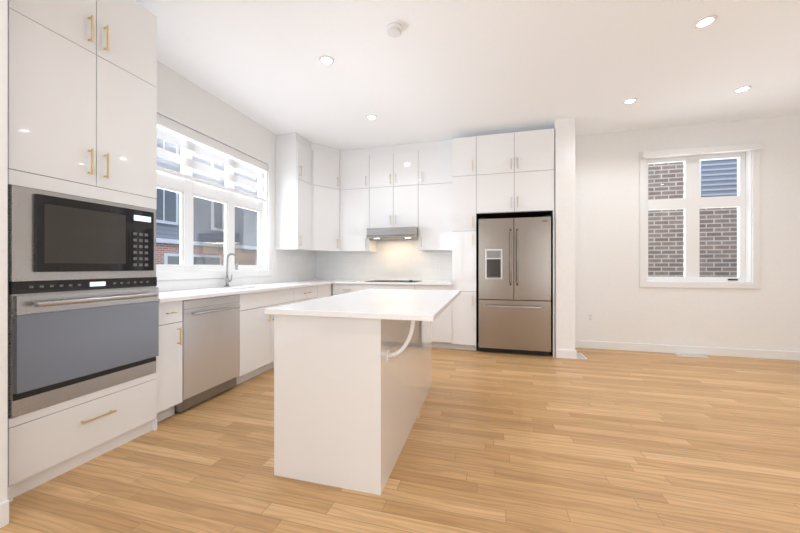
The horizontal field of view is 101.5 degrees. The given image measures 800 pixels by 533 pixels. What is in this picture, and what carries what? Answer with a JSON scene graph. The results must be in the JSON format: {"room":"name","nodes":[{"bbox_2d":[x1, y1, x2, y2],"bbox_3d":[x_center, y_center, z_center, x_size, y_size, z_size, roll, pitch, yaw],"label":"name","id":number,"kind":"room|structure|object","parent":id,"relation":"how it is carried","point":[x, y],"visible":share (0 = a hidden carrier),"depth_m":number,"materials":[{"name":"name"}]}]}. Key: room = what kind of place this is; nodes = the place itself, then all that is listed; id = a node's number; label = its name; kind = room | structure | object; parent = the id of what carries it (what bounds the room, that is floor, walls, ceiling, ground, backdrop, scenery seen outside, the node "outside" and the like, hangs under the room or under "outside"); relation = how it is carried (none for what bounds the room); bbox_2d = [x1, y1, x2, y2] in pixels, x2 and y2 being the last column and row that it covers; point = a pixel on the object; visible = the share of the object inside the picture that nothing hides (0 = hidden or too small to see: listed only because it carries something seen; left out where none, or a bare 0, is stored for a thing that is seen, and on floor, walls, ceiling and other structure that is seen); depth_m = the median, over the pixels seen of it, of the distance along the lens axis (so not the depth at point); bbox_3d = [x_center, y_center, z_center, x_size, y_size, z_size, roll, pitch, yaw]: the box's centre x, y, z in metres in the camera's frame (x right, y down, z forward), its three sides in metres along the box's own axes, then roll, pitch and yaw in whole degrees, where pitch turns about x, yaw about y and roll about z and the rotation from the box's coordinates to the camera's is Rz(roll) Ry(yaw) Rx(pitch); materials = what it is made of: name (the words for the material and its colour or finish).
{"room":"kitchen","nodes":[
{"label":"kitchen","id":0,"kind":"room"},
{"bbox_2d":[0,0,7,502],"bbox_3d":[-2.130,-0.350,1.500,0.790,2.970,0.100,0,0,15],"label":"wall","id":1,"kind":"structure","parent":0,"point":[3,250],"depth_m":1.43,"materials":[{"name":"paint"}]},
{"bbox_2d":[156,61,275,289],"bbox_3d":[-2.474,-0.350,2.037,0.150,2.970,7.760,0,0,15],"label":"wall","id":2,"kind":"structure","parent":0,"point":[180,95],"depth_m":3.51,"materials":[{"name":"paint"}]},
{"bbox_2d":[156,104,271,280],"bbox_3d":[-2.035,-0.655,3.555,0.125,1.560,1.860,0,0,15],"label":"window","id":3,"kind":"structure","parent":2,"relation":"in","point":[239,226],"depth_m":3.64,"materials":[{"name":"white"}]},
{"bbox_2d":[157,114,267,201],"bbox_3d":[-2.013,-1.108,3.549,0.064,0.486,1.688,0,0,15],"label":"window blind","id":4,"kind":"object","parent":3,"relation":"attached to","point":[170,126],"visible":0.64,"depth_m":3.44,"materials":[{"name":"white fabric"}]},
{"bbox_2d":[275,132,310,251],"bbox_3d":[-1.511,-1.034,4.667,0.346,1.597,0.380,0,0,15],"label":"upper cabinet","id":5,"kind":"object","parent":2,"relation":"attached to","point":[292,151],"depth_m":4.50,"materials":[{"name":"white wood"}]},
{"bbox_2d":[156,240,452,296],"bbox_3d":[-0.714,-0.100,3.722,2.379,0.650,3.294,0,0,15],"label":"backsplash","id":6,"kind":"structure","parent":2,"relation":"attached to","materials":[{"name":"tile"}]},
{"bbox_2d":[311,142,326,251],"bbox_3d":[-1.245,-1.034,5.179,0.596,1.597,0.746,0,0,15],"label":"upper cabinet","id":7,"kind":"object","parent":2,"relation":"attached to","point":[318,152],"depth_m":4.87,"materials":[{"name":"white wood"}]},
{"bbox_2d":[0,342,799,532],"bbox_3d":[1.270,1.185,1.038,7.900,0.100,7.760,0,0,15],"label":"floor","id":8,"kind":"structure","parent":0,"point":[607,441],"depth_m":1.88,"materials":[{"name":"brown wood"}]},
{"bbox_2d":[8,0,158,501],"bbox_3d":[-2.039,-0.300,1.990,0.706,2.870,0.735,0,0,15],"label":"tall cabinet","id":9,"kind":"object","parent":8,"relation":"on","point":[83,321],"visible":0.96,"depth_m":1.83,"materials":[{"name":"white wood"}]},
{"bbox_2d":[8,185,155,281],"bbox_3d":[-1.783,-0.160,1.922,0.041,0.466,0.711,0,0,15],"label":"microwave","id":10,"kind":"object","parent":9,"relation":"in","point":[54,235],"depth_m":1.82,"materials":[{"name":"metal"}]},
{"bbox_2d":[8,277,158,418],"bbox_3d":[-1.750,0.403,1.913,0.109,0.659,0.711,0,0,15],"label":"wall oven","id":11,"kind":"object","parent":9,"relation":"in","point":[71,339],"depth_m":1.80,"materials":[{"name":"metal"}]},
{"bbox_2d":[156,300,183,421],"bbox_3d":[-1.970,0.695,2.464,0.596,0.880,0.215,0,0,15],"label":"base cabinet","id":12,"kind":"object","parent":8,"relation":"on","point":[170,360],"depth_m":2.40,"materials":[{"name":"white wood"}]},
{"bbox_2d":[184,296,239,409],"bbox_3d":[-1.853,0.698,2.849,0.572,0.874,0.582,0,0,15],"label":"dishwasher","id":13,"kind":"object","parent":8,"relation":"on","point":[218,338],"depth_m":2.74,"materials":[{"name":"silver metal"}]},
{"bbox_2d":[159,280,331,303],"bbox_3d":[-1.554,0.240,3.944,0.636,0.030,3.291,0,0,15],"label":"countertop","id":14,"kind":"structure","parent":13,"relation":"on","point":[236,290],"depth_m":3.17,"materials":[{"name":"white stone"}]},
{"bbox_2d":[224,253,239,287],"bbox_3d":[-1.845,0.039,3.613,0.168,0.372,0.111,0,0,15],"label":"faucet","id":15,"kind":"object","parent":14,"relation":"on","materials":[{"name":"silver metal"}]},
{"bbox_2d":[240,288,295,382],"bbox_3d":[-1.674,0.695,3.572,0.596,0.880,0.900,0,0,15],"label":"base cabinet","id":16,"kind":"object","parent":8,"relation":"on","point":[256,327],"depth_m":3.31,"materials":[{"name":"white wood"}]},
{"bbox_2d":[296,284,319,302],"bbox_3d":[-1.487,0.695,4.273,0.596,0.880,0.550,0,0,15],"label":"base cabinet","id":17,"kind":"object","parent":8,"relation":"on","point":[302,294],"depth_m":4.22,"materials":[{"name":"white wood"}]},
{"bbox_2d":[320,284,331,297],"bbox_3d":[-1.362,0.695,4.740,0.596,0.880,0.418,0,0,15],"label":"base cabinet","id":18,"kind":"object","parent":8,"relation":"on","point":[325,289],"depth_m":4.69,"materials":[{"name":"white wood"}]},
{"bbox_2d":[332,284,363,295],"bbox_3d":[-0.698,0.695,5.111,0.493,0.880,0.596,0,0,15],"label":"base cabinet","id":19,"kind":"object","parent":8,"relation":"on","point":[337,289],"depth_m":4.83,"materials":[{"name":"white wood"}]},
{"bbox_2d":[274,317,430,494],"bbox_3d":[-0.115,0.695,2.411,0.775,0.880,1.520,0,0,15],"label":"kitchen island","id":20,"kind":"object","parent":8,"relation":"on","point":[352,378],"depth_m":1.71,"materials":[{"name":"white painted wood"},{"name":"white quartz"}]},
{"bbox_2d":[265,289,460,320],"bbox_3d":[-0.076,0.240,2.411,0.910,0.030,1.620,0,0,15],"label":"island countertop","id":21,"kind":"structure","parent":20,"relation":"on","point":[368,304],"depth_m":1.89,"materials":[{"name":"white stone"}]},
{"bbox_2d":[364,284,415,289],"bbox_3d":[-0.090,0.695,4.948,0.765,0.880,0.596,0,0,15],"label":"base cabinet","id":22,"kind":"object","parent":8,"relation":"on","point":[366,286],"depth_m":4.65,"materials":[{"name":"white wood"}]},
{"bbox_2d":[416,284,452,348],"bbox_3d":[0.531,0.695,4.783,0.520,0.880,0.596,0,0,15],"label":"base cabinet","id":23,"kind":"object","parent":8,"relation":"on","point":[441,327],"depth_m":4.47,"materials":[{"name":"white wood"}]},
{"bbox_2d":[332,280,451,283],"bbox_3d":[-0.064,0.240,4.921,1.740,0.030,0.636,0,0,15],"label":"countertop","id":24,"kind":"structure","parent":23,"relation":"on","point":[333,281],"depth_m":4.79,"materials":[{"name":"white stone"}]},
{"bbox_2d":[452,136,479,350],"bbox_3d":[0.939,-0.300,4.674,0.325,2.870,0.596,0,0,15],"label":"tall cabinet","id":25,"kind":"object","parent":8,"relation":"on","point":[465,222],"depth_m":4.39,"materials":[{"name":"white wood"}]},
{"bbox_2d":[479,215,550,355],"bbox_3d":[1.525,0.248,4.445,0.879,1.773,0.685,0,0,15],"label":"fridge","id":26,"kind":"object","parent":8,"relation":"on","point":[515,286],"visible":1,"depth_m":4.17,"materials":[{"name":"silver metal"}]},
{"bbox_2d":[577,353,586,358],"bbox_3d":[2.278,1.132,4.153,0.110,0.005,0.280,0,0,15],"label":"floor vent","id":27,"kind":"object","parent":8,"relation":"in","point":[580,356],"visible":0.67,"depth_m":4.11,"materials":[{"name":"white plastic"}]},
{"bbox_2d":[675,353,708,357],"bbox_3d":[3.708,1.132,4.160,0.300,0.005,0.110,0,0,15],"label":"floor vent","id":28,"kind":"object","parent":8,"relation":"in","point":[690,355],"visible":1,"depth_m":4.15,"materials":[{"name":"white plastic"}]},
{"bbox_2d":[135,0,799,149],"bbox_3d":[1.270,-1.885,1.038,7.900,0.100,7.760,0,0,15],"label":"ceiling","id":29,"kind":"structure","parent":0,"point":[437,70],"depth_m":2.96,"materials":[{"name":"paint"}]},
{"bbox_2d":[319,55,333,64],"bbox_3d":[-0.653,-1.832,2.906,0.132,0.006,0.132,0,0,15],"label":"recessed light","id":30,"kind":"object","parent":29,"relation":"in","point":[326,60],"visible":1,"depth_m":2.90,"materials":[{"name":"white plastic"}]},
{"bbox_2d":[366,115,376,119],"bbox_3d":[-0.347,-1.832,4.015,0.132,0.006,0.132,0,0,15],"label":"recessed light","id":31,"kind":"object","parent":29,"relation":"in","point":[372,117],"visible":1,"depth_m":4.01,"materials":[{"name":"white plastic"}]},
{"bbox_2d":[387,22,401,37],"bbox_3d":[-0.043,-1.816,2.516,0.120,0.038,0.120,0,0,15],"label":"smoke detector","id":32,"kind":"object","parent":29,"relation":"attached to","point":[394,29],"visible":1,"depth_m":2.49,"materials":[{"name":"white plastic"}]},
{"bbox_2d":[623,98,636,103],"bbox_3d":[2.551,-1.832,3.625,0.132,0.006,0.132,0,0,15],"label":"recessed light","id":33,"kind":"object","parent":29,"relation":"in","point":[630,100],"visible":1,"depth_m":3.62,"materials":[{"name":"white plastic"}]},
{"bbox_2d":[693,15,716,28],"bbox_3d":[2.290,-1.832,2.453,0.132,0.006,0.132,0,0,15],"label":"recessed light","id":34,"kind":"object","parent":29,"relation":"in","point":[705,22],"visible":1,"depth_m":2.45,"materials":[{"name":"white plastic"}]},
{"bbox_2d":[733,86,751,92],"bbox_3d":[3.541,-1.832,3.381,0.132,0.006,0.132,0,0,15],"label":"recessed light","id":35,"kind":"object","parent":29,"relation":"in","point":[742,89],"visible":1,"depth_m":3.38,"materials":[{"name":"white plastic"}]},
{"bbox_2d":[551,117,574,356],"bbox_3d":[2.128,-0.350,4.348,0.220,2.970,0.620,0,0,15],"label":"wall","id":36,"kind":"structure","parent":0,"point":[564,168],"depth_m":4.05,"materials":[{"name":"paint"}]},
{"bbox_2d":[566,350,576,358],"bbox_3d":[2.236,1.083,4.302,0.017,0.105,0.614,0,0,15],"label":"baseboard","id":37,"kind":"structure","parent":36,"relation":"attached to","point":[572,354],"depth_m":4.01,"materials":[{"name":"white wood"}]},
{"bbox_2d":[575,115,799,351],"bbox_3d":[2.324,-0.350,4.695,7.750,2.970,0.150,0,0,15],"label":"wall","id":38,"kind":"structure","parent":0,"point":[617,300],"depth_m":4.28,"materials":[{"name":"paint"}]},
{"bbox_2d":[327,184,338,251],"bbox_3d":[-1.116,-0.719,4.960,0.253,0.959,0.389,0,0,15],"label":"upper cabinet","id":39,"kind":"object","parent":38,"relation":"attached to","point":[329,200],"depth_m":5.02,"materials":[{"name":"white wood"}]},
{"bbox_2d":[327,147,338,187],"bbox_3d":[-1.116,-1.518,4.960,0.253,0.630,0.389,0,0,15],"label":"upper cabinet","id":40,"kind":"object","parent":38,"relation":"attached to","point":[332,154],"depth_m":5.03,"materials":[{"name":"white"}]},
{"bbox_2d":[339,147,378,251],"bbox_3d":[-0.664,-1.034,5.231,0.500,1.597,0.346,0,0,15],"label":"upper cabinet","id":41,"kind":"object","parent":38,"relation":"attached to","point":[355,234],"depth_m":5.06,"materials":[{"name":"white wood"}]},
{"bbox_2d":[371,143,418,231],"bbox_3d":[-0.055,-1.204,5.069,0.760,1.257,0.346,0,0,15],"label":"upper cabinet","id":42,"kind":"object","parent":38,"relation":"attached to","point":[394,168],"depth_m":4.89,"materials":[{"name":"white wood"}]},
{"bbox_2d":[366,226,422,240],"bbox_3d":[-0.075,-0.494,4.993,0.752,0.151,0.498,0,0,15],"label":"range hood","id":43,"kind":"object","parent":42,"relation":"attached to","point":[384,232],"depth_m":4.80,"materials":[{"name":"metal"}]},
{"bbox_2d":[415,139,451,251],"bbox_3d":[0.563,-1.034,4.904,0.520,1.597,0.346,0,0,15],"label":"upper cabinet","id":44,"kind":"object","parent":38,"relation":"attached to","point":[434,232],"depth_m":4.74,"materials":[{"name":"white wood"}]},
{"bbox_2d":[476,128,554,219],"bbox_3d":[1.553,-1.220,4.510,0.954,1.030,0.596,0,0,15],"label":"upper cabinet","id":45,"kind":"object","parent":38,"relation":"attached to","point":[503,175],"depth_m":4.22,"materials":[{"name":"white"}]},
{"bbox_2d":[587,313,592,321],"bbox_3d":[2.637,0.705,4.529,0.072,0.116,0.006,0,0,15],"label":"electrical outlet","id":46,"kind":"object","parent":38,"relation":"attached to","point":[589,317],"visible":1,"depth_m":4.53,"materials":[{"name":"white plastic"}]},
{"bbox_2d":[575,340,799,360],"bbox_3d":[4.087,1.083,4.138,3.675,0.105,0.017,0,0,15],"label":"baseboard","id":47,"kind":"structure","parent":38,"relation":"attached to","point":[712,351],"depth_m":4.22,"materials":[{"name":"white wood"}]},
{"bbox_2d":[640,142,759,288],"bbox_3d":[3.841,-0.630,4.272,1.280,1.810,0.155,0,0,15],"label":"window","id":48,"kind":"structure","parent":38,"relation":"in","point":[745,201],"depth_m":4.26,"materials":[{"name":"white"}]},
{"bbox_2d":[641,142,762,158],"bbox_3d":[3.812,-1.472,4.164,1.260,0.075,0.063,0,0,15],"label":"window blind","id":49,"kind":"object","parent":48,"relation":"attached to","point":[706,150],"visible":1,"depth_m":4.13,"materials":[{"name":"white fabric"}]},
{"label":"outside","id":50,"kind":"structure","parent":0,"visible":0},
{"bbox_2d":[648,158,736,276],"bbox_3d":[4.343,-2.615,5.958,8.000,8.500,0.267,0,0,15],"label":"brick wall","id":51,"kind":"structure","parent":50,"point":[656,218],"depth_m":5.66,"materials":[{"name":"brown"}]},
{"bbox_3d":[-16.025,1.685,9.451,29.840,0.100,50.000,0,0,15],"label":"ground","id":52,"kind":"structure","parent":50,"visible":0},
{"bbox_2d":[156,128,199,264],"bbox_3d":[-10.231,-2.365,8.940,3.300,8.000,28.000,0,0,15],"label":"houses","id":53,"kind":"structure","parent":52,"relation":"on","point":[167,218],"depth_m":11.47,"materials":[{"name":"grey"}]}
]}

